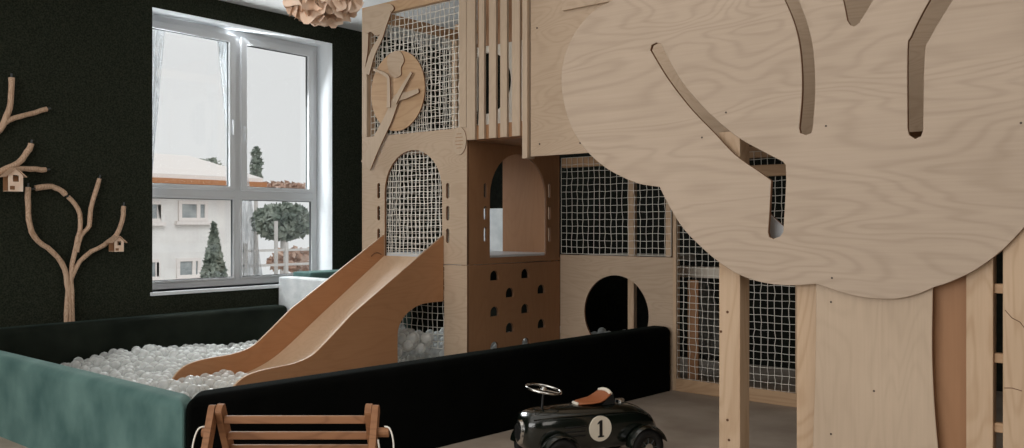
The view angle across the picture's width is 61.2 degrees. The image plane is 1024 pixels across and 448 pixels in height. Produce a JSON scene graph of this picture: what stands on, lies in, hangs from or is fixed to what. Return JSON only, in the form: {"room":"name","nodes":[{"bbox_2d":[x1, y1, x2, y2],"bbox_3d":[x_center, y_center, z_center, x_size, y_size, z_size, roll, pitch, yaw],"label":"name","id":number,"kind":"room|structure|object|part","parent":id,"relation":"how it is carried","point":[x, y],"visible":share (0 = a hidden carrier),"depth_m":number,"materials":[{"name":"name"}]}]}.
{"room":"indoor playroom","nodes":[
{"label":"indoor playroom","id":0,"kind":"room"},
{"bbox_2d":[0,0,443,332],"bbox_3d":[-4.348,-0.390,5.722,0.300,3.180,10.850,0,0,40],"label":"wall","id":1,"kind":"structure","parent":0,"point":[87,61],"depth_m":6.88,"materials":[{"name":"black paint"}]},
{"bbox_2d":[0,73,50,174],"bbox_3d":[-3.651,-0.145,6.271,0.047,1.912,0.591,0,0,40],"label":"tree","id":2,"kind":"object","parent":1,"relation":"attached to","point":[6,119],"visible":0.94,"depth_m":6.30,"materials":[{"name":"brown wood"}]},
{"bbox_2d":[0,168,26,191],"bbox_3d":[-3.590,-0.326,6.226,0.118,0.171,0.144,0,0,40],"label":"birdhouse","id":3,"kind":"object","parent":2,"relation":"attached to","point":[10,182],"visible":1,"depth_m":6.21,"materials":[{"name":"brown wood"}]},
{"bbox_2d":[25,175,125,321],"bbox_3d":[-3.339,0.244,6.647,0.043,1.274,0.754,0,0,40],"label":"tree","id":4,"kind":"object","parent":1,"relation":"attached to","point":[69,304],"visible":0.98,"depth_m":6.60,"materials":[{"name":"brown wood"}]},
{"bbox_2d":[106,236,126,251],"bbox_3d":[-3.111,0.147,6.803,0.118,0.124,0.119,0,0,40],"label":"birdhouse","id":5,"kind":"object","parent":4,"relation":"attached to","point":[114,241],"visible":1,"depth_m":6.79,"materials":[{"name":"brown wood"}]},
{"bbox_2d":[150,15,316,295],"bbox_3d":[-2.482,-0.608,7.949,0.325,2.385,1.900,0,0,40],"label":"window","id":6,"kind":"structure","parent":1,"relation":"in","point":[236,189],"depth_m":8.04,"materials":[{"name":"white plastic"}]},
{"bbox_2d":[152,30,164,172],"bbox_3d":[-3.105,-1.040,7.547,0.040,1.476,0.183,0,0,40],"label":"sheer curtain","id":7,"kind":"object","parent":6,"relation":"hanging from","point":[155,35],"visible":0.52,"depth_m":7.54,"materials":[{"name":"grey fabric"}]},
{"bbox_3d":[-2.858,0.125,7.685,0.044,0.756,0.870,0,0,40],"label":"sash","id":8,"kind":"part","parent":6,"relation":"part of","materials":[{"name":"white"}]},
{"bbox_3d":[-2.851,-1.034,7.679,0.062,1.427,0.870,0,0,40],"label":"sash","id":9,"kind":"part","parent":6,"relation":"part of","materials":[{"name":"white"}]},
{"bbox_3d":[-2.459,0.570,7.930,0.265,0.030,1.900,0,0,40],"label":"sill","id":10,"kind":"part","parent":6,"relation":"part of","materials":[{"name":"white"}]},
{"bbox_3d":[-2.561,-0.900,7.960,0.030,0.140,0.025,0,0,40],"label":"handle","id":11,"kind":"part","parent":6,"relation":"part of","materials":[{"name":"white metal"}]},
{"bbox_2d":[218,41,261,275],"bbox_3d":[-2.574,-0.640,8.187,0.040,2.287,0.505,0,0,40],"label":"sheer curtain","id":12,"kind":"object","parent":6,"relation":"hanging from","point":[222,50],"visible":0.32,"depth_m":8.24,"materials":[{"name":"grey fabric"}]},
{"bbox_3d":[-2.481,-0.845,8.056,0.030,0.150,0.025,0,0,40],"label":"handle","id":13,"kind":"part","parent":6,"relation":"part of","materials":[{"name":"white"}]},
{"bbox_3d":[-2.279,0.125,8.382,0.044,0.756,0.830,0,0,40],"label":"sash","id":14,"kind":"part","parent":6,"relation":"part of","materials":[{"name":"white"}]},
{"bbox_3d":[-2.272,-1.034,8.376,0.062,1.427,0.830,0,0,40],"label":"sash","id":15,"kind":"part","parent":6,"relation":"part of","materials":[{"name":"white plastic"}]},
{"bbox_2d":[221,0,458,49],"bbox_3d":[-0.770,-2.030,2.751,9.700,0.100,11.050,0,0,40],"label":"ceiling","id":16,"kind":"structure","parent":0,"point":[276,6],"depth_m":8.14,"materials":[{"name":"white paint"}]},
{"bbox_2d":[283,0,363,27],"bbox_3d":[-1.062,-1.545,4.846,0.478,0.870,0.473,0,0,40],"label":"pendant lamp","id":17,"kind":"object","parent":16,"relation":"hanging from","point":[332,13],"visible":1,"depth_m":4.78,"materials":[{"name":"beige"}]},
{"bbox_2d":[0,331,1002,447],"bbox_3d":[-0.732,1.250,2.720,9.600,0.100,11.050,0,0,40],"label":"floor","id":18,"kind":"structure","parent":0,"point":[687,420],"depth_m":5.39,"materials":[{"name":"beige wood"}]},
{"bbox_2d":[0,350,190,447],"bbox_3d":[-2.594,0.974,4.740,3.234,0.452,0.141,0,0,40],"label":"barrier","id":19,"kind":"object","parent":18,"relation":"on","point":[44,404],"visible":0.87,"depth_m":4.27,"materials":[{"name":"teal fabric"}]},
{"bbox_2d":[0,305,286,374],"bbox_3d":[-3.037,0.968,6.889,0.185,0.465,2.880,0,0,40],"label":"barrier","id":20,"kind":"object","parent":18,"relation":"on","point":[62,342],"visible":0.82,"depth_m":6.84,"materials":[{"name":"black fabric"}]},
{"bbox_2d":[192,404,393,447],"bbox_3d":[-0.670,0.883,2.711,0.621,0.649,0.738,0,0,0],"label":"folding chair","id":21,"kind":"object","parent":18,"relation":"on","point":[217,413],"visible":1,"depth_m":2.70,"materials":[{"name":"brown wood"}]},
{"bbox_3d":[-0.933,0.883,2.531,0.020,0.645,0.378,0,0,0],"label":"leg","id":22,"kind":"part","parent":21,"relation":"part of","materials":[{"name":"brown wood"}]},
{"bbox_3d":[-0.911,0.883,2.879,0.020,0.649,0.401,0,0,0],"label":"leg","id":23,"kind":"part","parent":21,"relation":"part of","materials":[{"name":"brown wood"}]},
{"bbox_3d":[-0.447,0.883,2.879,0.020,0.649,0.401,0,0,0],"label":"leg","id":24,"kind":"part","parent":21,"relation":"part of","materials":[{"name":"brown wood"}]},
{"bbox_3d":[-0.425,0.883,2.531,0.020,0.645,0.378,0,0,0],"label":"leg","id":25,"kind":"part","parent":21,"relation":"part of","materials":[{"name":"brown wood"}]},
{"bbox_2d":[170,235,443,393],"bbox_3d":[-1.305,0.637,5.760,0.654,1.124,1.757,0,0,40],"label":"slide","id":26,"kind":"object","parent":18,"relation":"on","point":[352,319],"visible":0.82,"depth_m":5.87,"materials":[{"name":"brown wood"}]},
{"bbox_2d":[279,276,398,333],"bbox_3d":[-1.557,0.840,7.635,1.510,0.720,0.140,0,0,40],"label":"barrier","id":27,"kind":"object","parent":18,"relation":"on","point":[292,289],"visible":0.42,"depth_m":7.91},
{"bbox_2d":[293,269,409,338],"bbox_3d":[-1.564,0.820,8.590,0.280,0.760,1.280,0,0,40],"label":"barrier","id":28,"kind":"object","parent":18,"relation":"on","point":[317,273],"visible":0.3,"depth_m":8.18,"materials":[{"name":"teal fabric"}]},
{"bbox_2d":[79,323,625,398],"bbox_3d":[-1.214,0.979,6.328,3.317,0.488,4.064,0,0,40],"label":"balls","id":29,"kind":"object","parent":18,"relation":"on","point":[407,349],"visible":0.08,"depth_m":6.59,"materials":[{"name":"white"}]},
{"bbox_2d":[73,357,83,366],"bbox_3d":[-3.203,1.012,6.387,0.075,0.075,0.075,0,0,40],"label":"ball","id":30,"kind":"object","parent":29,"relation":"on","point":[76,357],"visible":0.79,"depth_m":6.38,"materials":[{"name":"white"}]},
{"bbox_2d":[88,357,98,365],"bbox_3d":[-3.081,1.007,6.368,0.075,0.075,0.075,0,0,40],"label":"ball","id":31,"kind":"object","parent":29,"relation":"on","point":[91,357],"visible":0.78,"depth_m":6.35,"materials":[{"name":"white"}]},
{"bbox_2d":[115,357,125,366],"bbox_3d":[-2.815,0.989,6.227,0.075,0.075,0.075,0,0,40],"label":"ball","id":32,"kind":"object","parent":29,"relation":"on","point":[119,357],"visible":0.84,"depth_m":6.21,"materials":[{"name":"white"}]},
{"bbox_2d":[139,362,150,372],"bbox_3d":[-2.563,0.994,6.038,0.075,0.075,0.075,0,0,40],"label":"ball","id":33,"kind":"object","parent":29,"relation":"on","point":[143,362],"visible":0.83,"depth_m":6.02,"materials":[{"name":"white"}]},
{"bbox_2d":[149,361,159,371],"bbox_3d":[-2.502,0.992,6.053,0.075,0.075,0.075,0,0,40],"label":"ball","id":34,"kind":"object","parent":29,"relation":"on","point":[154,361],"visible":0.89,"depth_m":6.04,"materials":[{"name":"white"}]},
{"bbox_2d":[155,377,167,388],"bbox_3d":[-2.101,0.950,5.184,0.075,0.075,0.075,0,0,40],"label":"ball","id":35,"kind":"object","parent":29,"relation":"on","point":[160,377],"visible":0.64,"depth_m":5.17,"materials":[{"name":"white"}]},
{"bbox_2d":[156,380,169,387],"bbox_3d":[-2.040,0.942,5.060,0.075,0.075,0.075,0,0,40],"label":"ball","id":36,"kind":"object","parent":29,"relation":"on","point":[160,380],"visible":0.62,"depth_m":5.05,"materials":[{"name":"white"}]},
{"bbox_2d":[164,379,176,388],"bbox_3d":[-2.035,0.954,5.158,0.075,0.075,0.075,0,0,40],"label":"ball","id":37,"kind":"object","parent":29,"relation":"on","point":[168,379],"visible":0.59,"depth_m":5.14,"materials":[{"name":"white"}]},
{"bbox_2d":[168,350,178,359],"bbox_3d":[-2.518,0.968,6.436,0.075,0.075,0.075,0,0,40],"label":"ball","id":38,"kind":"object","parent":29,"relation":"on","point":[172,350],"visible":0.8,"depth_m":6.42,"materials":[{"name":"white"}]},
{"bbox_2d":[168,385,180,392],"bbox_3d":[-1.940,0.955,4.963,0.075,0.075,0.075,0,0,40],"label":"ball","id":39,"kind":"object","parent":29,"relation":"on","point":[178,387],"visible":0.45,"depth_m":4.96,"materials":[{"name":"white"}]},
{"bbox_2d":[170,380,182,391],"bbox_3d":[-1.977,0.953,5.092,0.075,0.075,0.075,0,0,40],"label":"ball","id":40,"kind":"object","parent":29,"relation":"on","point":[176,380],"visible":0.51,"depth_m":5.08,"materials":[{"name":"white"}]},
{"bbox_2d":[178,382,191,393],"bbox_3d":[-1.907,0.953,5.045,0.075,0.075,0.075,0,0,40],"label":"ball","id":41,"kind":"object","parent":29,"relation":"on","point":[183,382],"visible":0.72,"depth_m":5.03,"materials":[{"name":"white"}]},
{"bbox_2d":[183,378,195,390],"bbox_3d":[-1.904,0.941,5.111,0.075,0.075,0.075,0,0,40],"label":"ball","id":42,"kind":"object","parent":29,"relation":"on","point":[187,378],"visible":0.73,"depth_m":5.09,"materials":[{"name":"white plastic"}]},
{"bbox_2d":[184,375,196,386],"bbox_3d":[-1.954,0.949,5.252,0.075,0.075,0.075,0,0,40],"label":"ball","id":43,"kind":"object","parent":29,"relation":"on","point":[186,377],"visible":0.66,"depth_m":5.24,"materials":[{"name":"white"}]},
{"bbox_2d":[186,384,199,396],"bbox_3d":[-1.846,0.958,5.002,0.075,0.075,0.075,0,0,40],"label":"ball","id":44,"kind":"object","parent":29,"relation":"on","point":[191,384],"visible":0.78,"depth_m":4.99,"materials":[{"name":"white plastic"}]},
{"bbox_2d":[191,376,203,388],"bbox_3d":[-1.892,0.948,5.198,0.075,0.075,0.075,0,0,40],"label":"ball","id":45,"kind":"object","parent":29,"relation":"on","point":[196,376],"visible":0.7,"depth_m":5.19,"materials":[{"name":"white"}]},
{"bbox_2d":[191,385,204,394],"bbox_3d":[-1.841,0.975,5.072,0.075,0.075,0.075,0,0,40],"label":"ball","id":46,"kind":"object","parent":29,"relation":"on","point":[201,386],"visible":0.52,"depth_m":5.06,"materials":[{"name":"white"}]},
{"bbox_2d":[196,377,208,389],"bbox_3d":[-1.885,0.965,5.273,0.075,0.075,0.075,0,0,40],"label":"ball","id":47,"kind":"object","parent":29,"relation":"on","point":[201,377],"visible":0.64,"depth_m":5.26,"materials":[{"name":"white"}]},
{"bbox_2d":[199,373,210,384],"bbox_3d":[-1.916,0.963,5.404,0.075,0.075,0.075,0,0,40],"label":"ball","id":48,"kind":"object","parent":29,"relation":"on","point":[203,373],"visible":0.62,"depth_m":5.39,"materials":[{"name":"white"}]},
{"bbox_2d":[204,379,216,389],"bbox_3d":[-1.820,0.965,5.221,0.075,0.075,0.075,0,0,40],"label":"ball","id":49,"kind":"object","parent":29,"relation":"on","point":[207,379],"visible":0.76,"depth_m":5.21,"materials":[{"name":"white"}]},
{"bbox_2d":[204,375,216,386],"bbox_3d":[-1.861,0.963,5.343,0.075,0.075,0.075,0,0,40],"label":"ball","id":50,"kind":"object","parent":29,"relation":"on","point":[208,375],"visible":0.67,"depth_m":5.33,"materials":[{"name":"white"}]},
{"bbox_2d":[211,376,223,387],"bbox_3d":[-1.801,0.963,5.296,0.075,0.075,0.075,0,0,40],"label":"ball","id":51,"kind":"object","parent":29,"relation":"on","point":[216,376],"visible":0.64,"depth_m":5.28,"materials":[{"name":"white"}]},
{"bbox_2d":[213,380,225,388],"bbox_3d":[-1.748,0.965,5.173,0.075,0.075,0.075,0,0,40],"label":"ball","id":52,"kind":"object","parent":29,"relation":"on","point":[218,380],"visible":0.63,"depth_m":5.16,"materials":[{"name":"white"}]},
{"bbox_2d":[398,333,406,343],"bbox_3d":[-0.775,0.793,6.056,0.075,0.075,0.075,0,0,40],"label":"ball","id":53,"kind":"object","parent":29,"relation":"on","point":[399,333],"visible":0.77,"depth_m":6.04,"materials":[{"name":"white"}]},
{"bbox_2d":[407,333,416,343],"bbox_3d":[-0.705,0.798,6.086,0.075,0.075,0.075,0,0,40],"label":"ball","id":54,"kind":"object","parent":29,"relation":"on","point":[410,333],"visible":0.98,"depth_m":6.07,"materials":[{"name":"white"}]},
{"bbox_2d":[421,333,430,342],"bbox_3d":[-0.615,0.808,6.188,0.075,0.075,0.075,0,0,40],"label":"ball","id":55,"kind":"object","parent":29,"relation":"on","point":[423,333],"visible":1,"depth_m":6.17,"materials":[{"name":"white"}]},
{"bbox_2d":[430,347,439,356],"bbox_3d":[-0.572,0.945,6.422,0.075,0.075,0.075,0,0,40],"label":"ball","id":56,"kind":"object","parent":29,"relation":"on","point":[435,347],"visible":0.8,"depth_m":6.40,"materials":[{"name":"white"}]},
{"bbox_2d":[186,326,669,447],"bbox_3d":[-0.166,0.968,5.027,0.174,0.465,3.644,0,0,44],"label":"barrier","id":57,"kind":"object","parent":18,"relation":"on","point":[434,402],"visible":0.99,"depth_m":4.74,"materials":[{"name":"black fabric"}]},
{"bbox_2d":[361,0,559,355],"bbox_3d":[-0.200,-0.375,6.670,1.700,3.150,1.152,0,0,40],"label":"tower","id":58,"kind":"object","parent":18,"relation":"on","point":[506,297],"visible":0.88,"depth_m":6.41,"materials":[{"name":"brown wood"}]},
{"bbox_3d":[-1.152,-1.154,6.793,0.055,0.932,0.020,0,0,40],"label":"post","id":59,"kind":"part","parent":58,"relation":"part of","materials":[{"name":"brown wood"}]},
{"bbox_3d":[-1.126,-0.210,6.837,0.062,2.820,0.078,0,0,40],"label":"post","id":60,"kind":"part","parent":58,"relation":"part of","materials":[{"name":"brown wood"}]},
{"bbox_3d":[-0.765,-1.663,6.484,1.044,0.085,0.040,0,0,40],"label":"rail","id":61,"kind":"part","parent":58,"relation":"part of","materials":[{"name":"brown wood"}]},
{"bbox_3d":[-0.742,-0.203,6.453,1.120,0.969,0.021,0,0,40],"label":"panel","id":62,"kind":"part","parent":58,"relation":"part of","materials":[{"name":"brown wood"}]},
{"bbox_3d":[-0.813,-1.663,7.213,0.040,0.085,1.018,0,0,40],"label":"rail","id":63,"kind":"part","parent":58,"relation":"part of","materials":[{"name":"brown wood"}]},
{"bbox_3d":[-0.485,-0.210,7.610,0.062,2.820,0.070,0,0,40],"label":"post","id":64,"kind":"part","parent":58,"relation":"part of","materials":[{"name":"brown wood"}]},
{"bbox_3d":[-0.397,0.743,6.166,0.223,0.914,0.021,0,0,40],"label":"panel","id":65,"kind":"part","parent":58,"relation":"part of","materials":[{"name":"brown wood"}]},
{"bbox_3d":[-0.344,-1.294,6.121,0.067,1.212,0.020,0,0,40],"label":"post","id":66,"kind":"part","parent":58,"relation":"part of","materials":[{"name":"brown wood"}]},
{"bbox_3d":[0.242,-1.736,6.986,1.387,0.428,0.018,0,0,40],"label":"panel","id":67,"kind":"part","parent":58,"relation":"part of","materials":[{"name":"brown wood"}]},
{"bbox_3d":[0.187,-1.073,7.031,1.529,0.893,0.018,0,0,40],"label":"panel","id":68,"kind":"part","parent":58,"relation":"part of","materials":[{"name":"beige wood"}]},
{"bbox_3d":[-0.073,-0.647,5.936,0.567,0.100,0.039,0,0,40],"label":"rail","id":69,"kind":"part","parent":58,"relation":"part of","materials":[{"name":"brown wood"}]},
{"bbox_3d":[0.032,-0.157,6.525,0.021,0.877,1.078,0,0,40],"label":"climbing panel","id":70,"kind":"part","parent":58,"relation":"part of","materials":[{"name":"brown wood"}]},
{"bbox_3d":[-0.074,0.757,7.288,0.960,0.886,0.020,0,0,40],"label":"panel","id":71,"kind":"part","parent":58,"relation":"part of","materials":[{"name":"brown wood"}]},
{"bbox_3d":[0.109,-1.180,5.745,0.042,1.480,0.080,0,0,40],"label":"balcony post","id":72,"kind":"part","parent":58,"relation":"part of","materials":[{"name":"brown wood"}]},
{"bbox_3d":[0.152,-0.171,7.112,0.589,0.849,0.018,0,0,40],"label":"panel","id":73,"kind":"part","parent":58,"relation":"part of","materials":[{"name":"brown wood"}]},
{"bbox_3d":[0.306,-0.210,6.926,0.068,2.820,0.068,0,0,40],"label":"post","id":74,"kind":"part","parent":58,"relation":"part of","materials":[{"name":"brown wood"}]},
{"bbox_2d":[484,208,502,250],"bbox_3d":[-0.111,0.520,8.359,0.850,1.360,0.120,0,0,40],"label":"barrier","id":75,"kind":"object","parent":18,"relation":"on","point":[496,214],"visible":0.02,"depth_m":8.31,"materials":[{"name":"white"}]},
{"bbox_2d":[510,383,666,447],"bbox_3d":[0.378,0.994,4.369,0.774,0.412,0.400,0,0,-24],"label":"car","id":76,"kind":"object","parent":18,"relation":"on","point":[596,420],"visible":1,"depth_m":4.25,"materials":[{"name":"black paint"}]},
{"bbox_2d":[515,419,523,443],"bbox_3d":[0.042,1.010,4.219,0.031,0.124,0.084,0,0,-24],"label":"grille","id":77,"kind":"object","parent":76,"relation":"attached to","point":[519,426],"depth_m":4.20,"materials":[{"name":"silver metal"}]},
{"bbox_3d":[0.400,0.871,4.379,0.173,0.059,0.140,0,0,-24],"label":"seat","id":78,"kind":"part","parent":76,"relation":"part of","materials":[{"name":"brown leather"}]},
{"bbox_3d":[0.460,0.878,4.406,0.075,0.047,0.130,0,0,-24],"label":"seat","id":79,"kind":"part","parent":76,"relation":"part of","materials":[{"name":"black leather"}]},
{"bbox_2d":[692,277,718,360],"bbox_3d":[1.577,0.697,6.750,0.362,0.729,0.275,0,0,40],"label":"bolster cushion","id":80,"kind":"object","parent":18,"relation":"on","point":[703,326],"visible":0.37,"depth_m":6.69,"materials":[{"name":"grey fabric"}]},
{"bbox_2d":[531,0,952,406],"bbox_3d":[1.788,-0.360,5.622,3.831,3.120,2.026,0,0,40],"label":"playhouse","id":81,"kind":"object","parent":18,"relation":"on","point":[554,23],"visible":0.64,"depth_m":5.80,"materials":[{"name":"brown wood"}]},
{"bbox_3d":[0.784,0.718,6.616,1.016,0.964,0.021,0,0,40],"label":"crawl panel","id":82,"kind":"part","parent":81,"relation":"part of","materials":[{"name":"brown wood"}]},
{"bbox_3d":[0.930,0.333,6.682,0.054,1.735,0.050,0,0,40],"label":"post","id":83,"kind":"part","parent":81,"relation":"part of","materials":[{"name":"brown wood"}]},
{"bbox_3d":[1.158,-0.110,6.351,0.042,0.690,0.048,0,0,40],"label":"post","id":84,"kind":"part","parent":81,"relation":"part of","materials":[{"name":"brown wood"}]},
{"bbox_3d":[1.194,0.333,6.290,0.028,1.735,0.055,0,0,40],"label":"post","id":85,"kind":"part","parent":81,"relation":"part of","materials":[{"name":"brown wood"}]},
{"bbox_3d":[1.333,0.802,6.354,0.084,0.796,0.020,0,0,40],"label":"panel","id":86,"kind":"part","parent":81,"relation":"part of","materials":[{"name":"beige fabric"}]},
{"bbox_3d":[1.659,1.155,5.901,1.179,0.090,0.060,0,0,40],"label":"rail","id":87,"kind":"part","parent":81,"relation":"part of","materials":[{"name":"brown wood"}]},
{"bbox_3d":[1.382,-1.186,4.683,3.256,1.468,0.021,0,0,40],"label":"fascia panel","id":88,"kind":"part","parent":81,"relation":"part of","materials":[{"name":"brown wood"}]},
{"bbox_3d":[1.909,0.287,5.703,0.060,1.645,0.065,0,0,40],"label":"post","id":89,"kind":"part","parent":81,"relation":"part of","materials":[{"name":"brown wood"}]},
{"bbox_2d":[562,0,1023,447],"bbox_3d":[1.154,-0.063,3.552,2.255,2.526,0.142,0,0,40],"label":"tree","id":90,"kind":"object","parent":18,"relation":"on","point":[890,240],"visible":1,"depth_m":3.36,"materials":[{"name":"brown wood"}]},
{"bbox_3d":[0.962,0.400,3.742,0.097,1.600,0.095,0,0,40],"label":"support post","id":91,"kind":"part","parent":90,"relation":"part of","materials":[{"name":"brown wood"}]},
{"bbox_3d":[1.116,-0.523,3.506,2.255,1.605,0.021,0,0,40],"label":"crown","id":92,"kind":"part","parent":90,"relation":"part of","materials":[{"name":"brown wood"}]},
{"bbox_3d":[1.227,0.450,3.522,0.104,1.500,0.095,0,0,40],"label":"support post","id":93,"kind":"part","parent":90,"relation":"part of","materials":[{"name":"brown wood"}]},
{"bbox_3d":[1.590,0.550,3.198,0.171,1.300,0.020,0,0,40],"label":"backing panel","id":94,"kind":"part","parent":90,"relation":"part of","materials":[{"name":"brown wood"}]},
{"bbox_3d":[1.690,0.450,3.115,0.087,1.500,0.060,0,0,40],"label":"support post","id":95,"kind":"part","parent":90,"relation":"part of","materials":[{"name":"brown wood"}]},
{"bbox_2d":[994,229,1023,447],"bbox_3d":[1.954,-0.250,2.870,0.634,2.900,0.068,0,0,40],"label":"ladder","id":96,"kind":"object","parent":18,"relation":"on","point":[1012,288],"visible":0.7,"depth_m":3.01,"materials":[{"name":"brown wood"}]},
{"bbox_2d":[444,49,1002,391],"bbox_3d":[2.727,-0.390,6.964,9.500,3.180,0.100,0,0,40],"label":"wall","id":97,"kind":"structure","parent":0,"point":[607,301],"depth_m":8.16,"materials":[{"name":"paint"}]},
{"label":"outside","id":98,"kind":"structure","parent":0,"visible":0},
{"bbox_3d":[-10.036,4.250,40.826,52.400,0.100,70.000,0,0,40],"label":"ground","id":99,"kind":"structure","parent":98,"visible":0},
{"bbox_2d":[152,153,266,280],"bbox_3d":[-12.773,0.995,23.658,7.120,6.410,9.286,0,0,40],"label":"house","id":100,"kind":"structure","parent":99,"relation":"on","point":[180,227],"depth_m":23.72,"materials":[{"name":"white paint"}]},
{"bbox_3d":[-9.543,1.180,22.938,0.030,0.377,0.152,0,0,40],"label":"pane","id":101,"kind":"part","parent":100,"relation":"part of","materials":[{"name":"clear glass"}]},
{"bbox_3d":[-9.525,-0.358,22.960,0.030,0.377,0.208,0,0,40],"label":"pane","id":102,"kind":"part","parent":100,"relation":"part of","materials":[{"name":"clear glass"}]},
{"bbox_3d":[-8.883,1.180,23.733,0.030,0.369,0.530,0,0,40],"label":"pane","id":103,"kind":"part","parent":100,"relation":"part of","materials":[{"name":"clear glass"}]},
{"bbox_3d":[-8.796,-0.386,23.838,0.030,0.371,0.686,0,0,40],"label":"pane","id":104,"kind":"part","parent":100,"relation":"part of","materials":[{"name":"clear glass"}]},
{"bbox_2d":[199,157,222,165],"bbox_3d":[-11.963,0.746,34.156,0.769,6.909,1.081,0,0,40],"label":"tree","id":105,"kind":"object","parent":99,"relation":"on","point":[213,160],"visible":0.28,"depth_m":34.08,"materials":[{"name":"green plant"}]},
{"bbox_2d":[199,221,227,277],"bbox_3d":[-6.866,2.049,19.931,0.905,4.301,0.937,0,0,-27],"label":"conifer tree","id":106,"kind":"object","parent":99,"relation":"on","point":[214,264],"visible":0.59,"depth_m":19.81,"materials":[{"name":"green plant"}]},
{"bbox_2d":[249,146,263,274],"bbox_3d":[-8.866,0.721,29.992,0.511,6.959,0.511,0,0,40],"label":"poplar tree","id":107,"kind":"object","parent":99,"relation":"on","point":[256,170],"visible":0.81,"depth_m":29.94,"materials":[{"name":"green plant"}]},
{"bbox_2d":[243,242,308,273],"bbox_3d":[-2.360,2.250,16.742,0.060,3.900,6.460,0,0,40],"label":"fence","id":108,"kind":"object","parent":99,"relation":"on","point":[285,264],"visible":0.11,"depth_m":14.85,"materials":[{"name":"grey wood"}]},
{"bbox_2d":[274,221,277,273],"bbox_3d":[-4.179,2.065,15.318,0.065,4.271,0.065,0,0,40],"label":"fence post","id":109,"kind":"object","parent":99,"relation":"on","point":[275,222],"visible":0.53,"depth_m":15.29,"materials":[{"name":"grey wood"}]},
{"bbox_2d":[250,202,308,273],"bbox_3d":[-5.032,1.823,18.994,1.079,4.754,1.541,0,0,44],"label":"tree","id":110,"kind":"object","parent":99,"relation":"on","point":[293,220],"visible":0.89,"depth_m":18.65,"materials":[{"name":"green plant"}]},
{"bbox_2d":[262,180,305,192],"bbox_3d":[-9.351,1.175,35.687,1.862,6.049,4.409,0,0,40],"label":"hedge","id":111,"kind":"object","parent":99,"relation":"on","point":[287,184],"visible":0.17,"depth_m":35.22,"materials":[{"name":"orange plant"}]},
{"bbox_2d":[266,245,308,272],"bbox_3d":[-4.154,2.290,16.912,0.896,3.821,1.438,0,0,40],"label":"bush","id":112,"kind":"object","parent":99,"relation":"on","point":[293,256],"visible":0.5,"depth_m":16.61,"materials":[{"name":"orange plant"}]}
]}

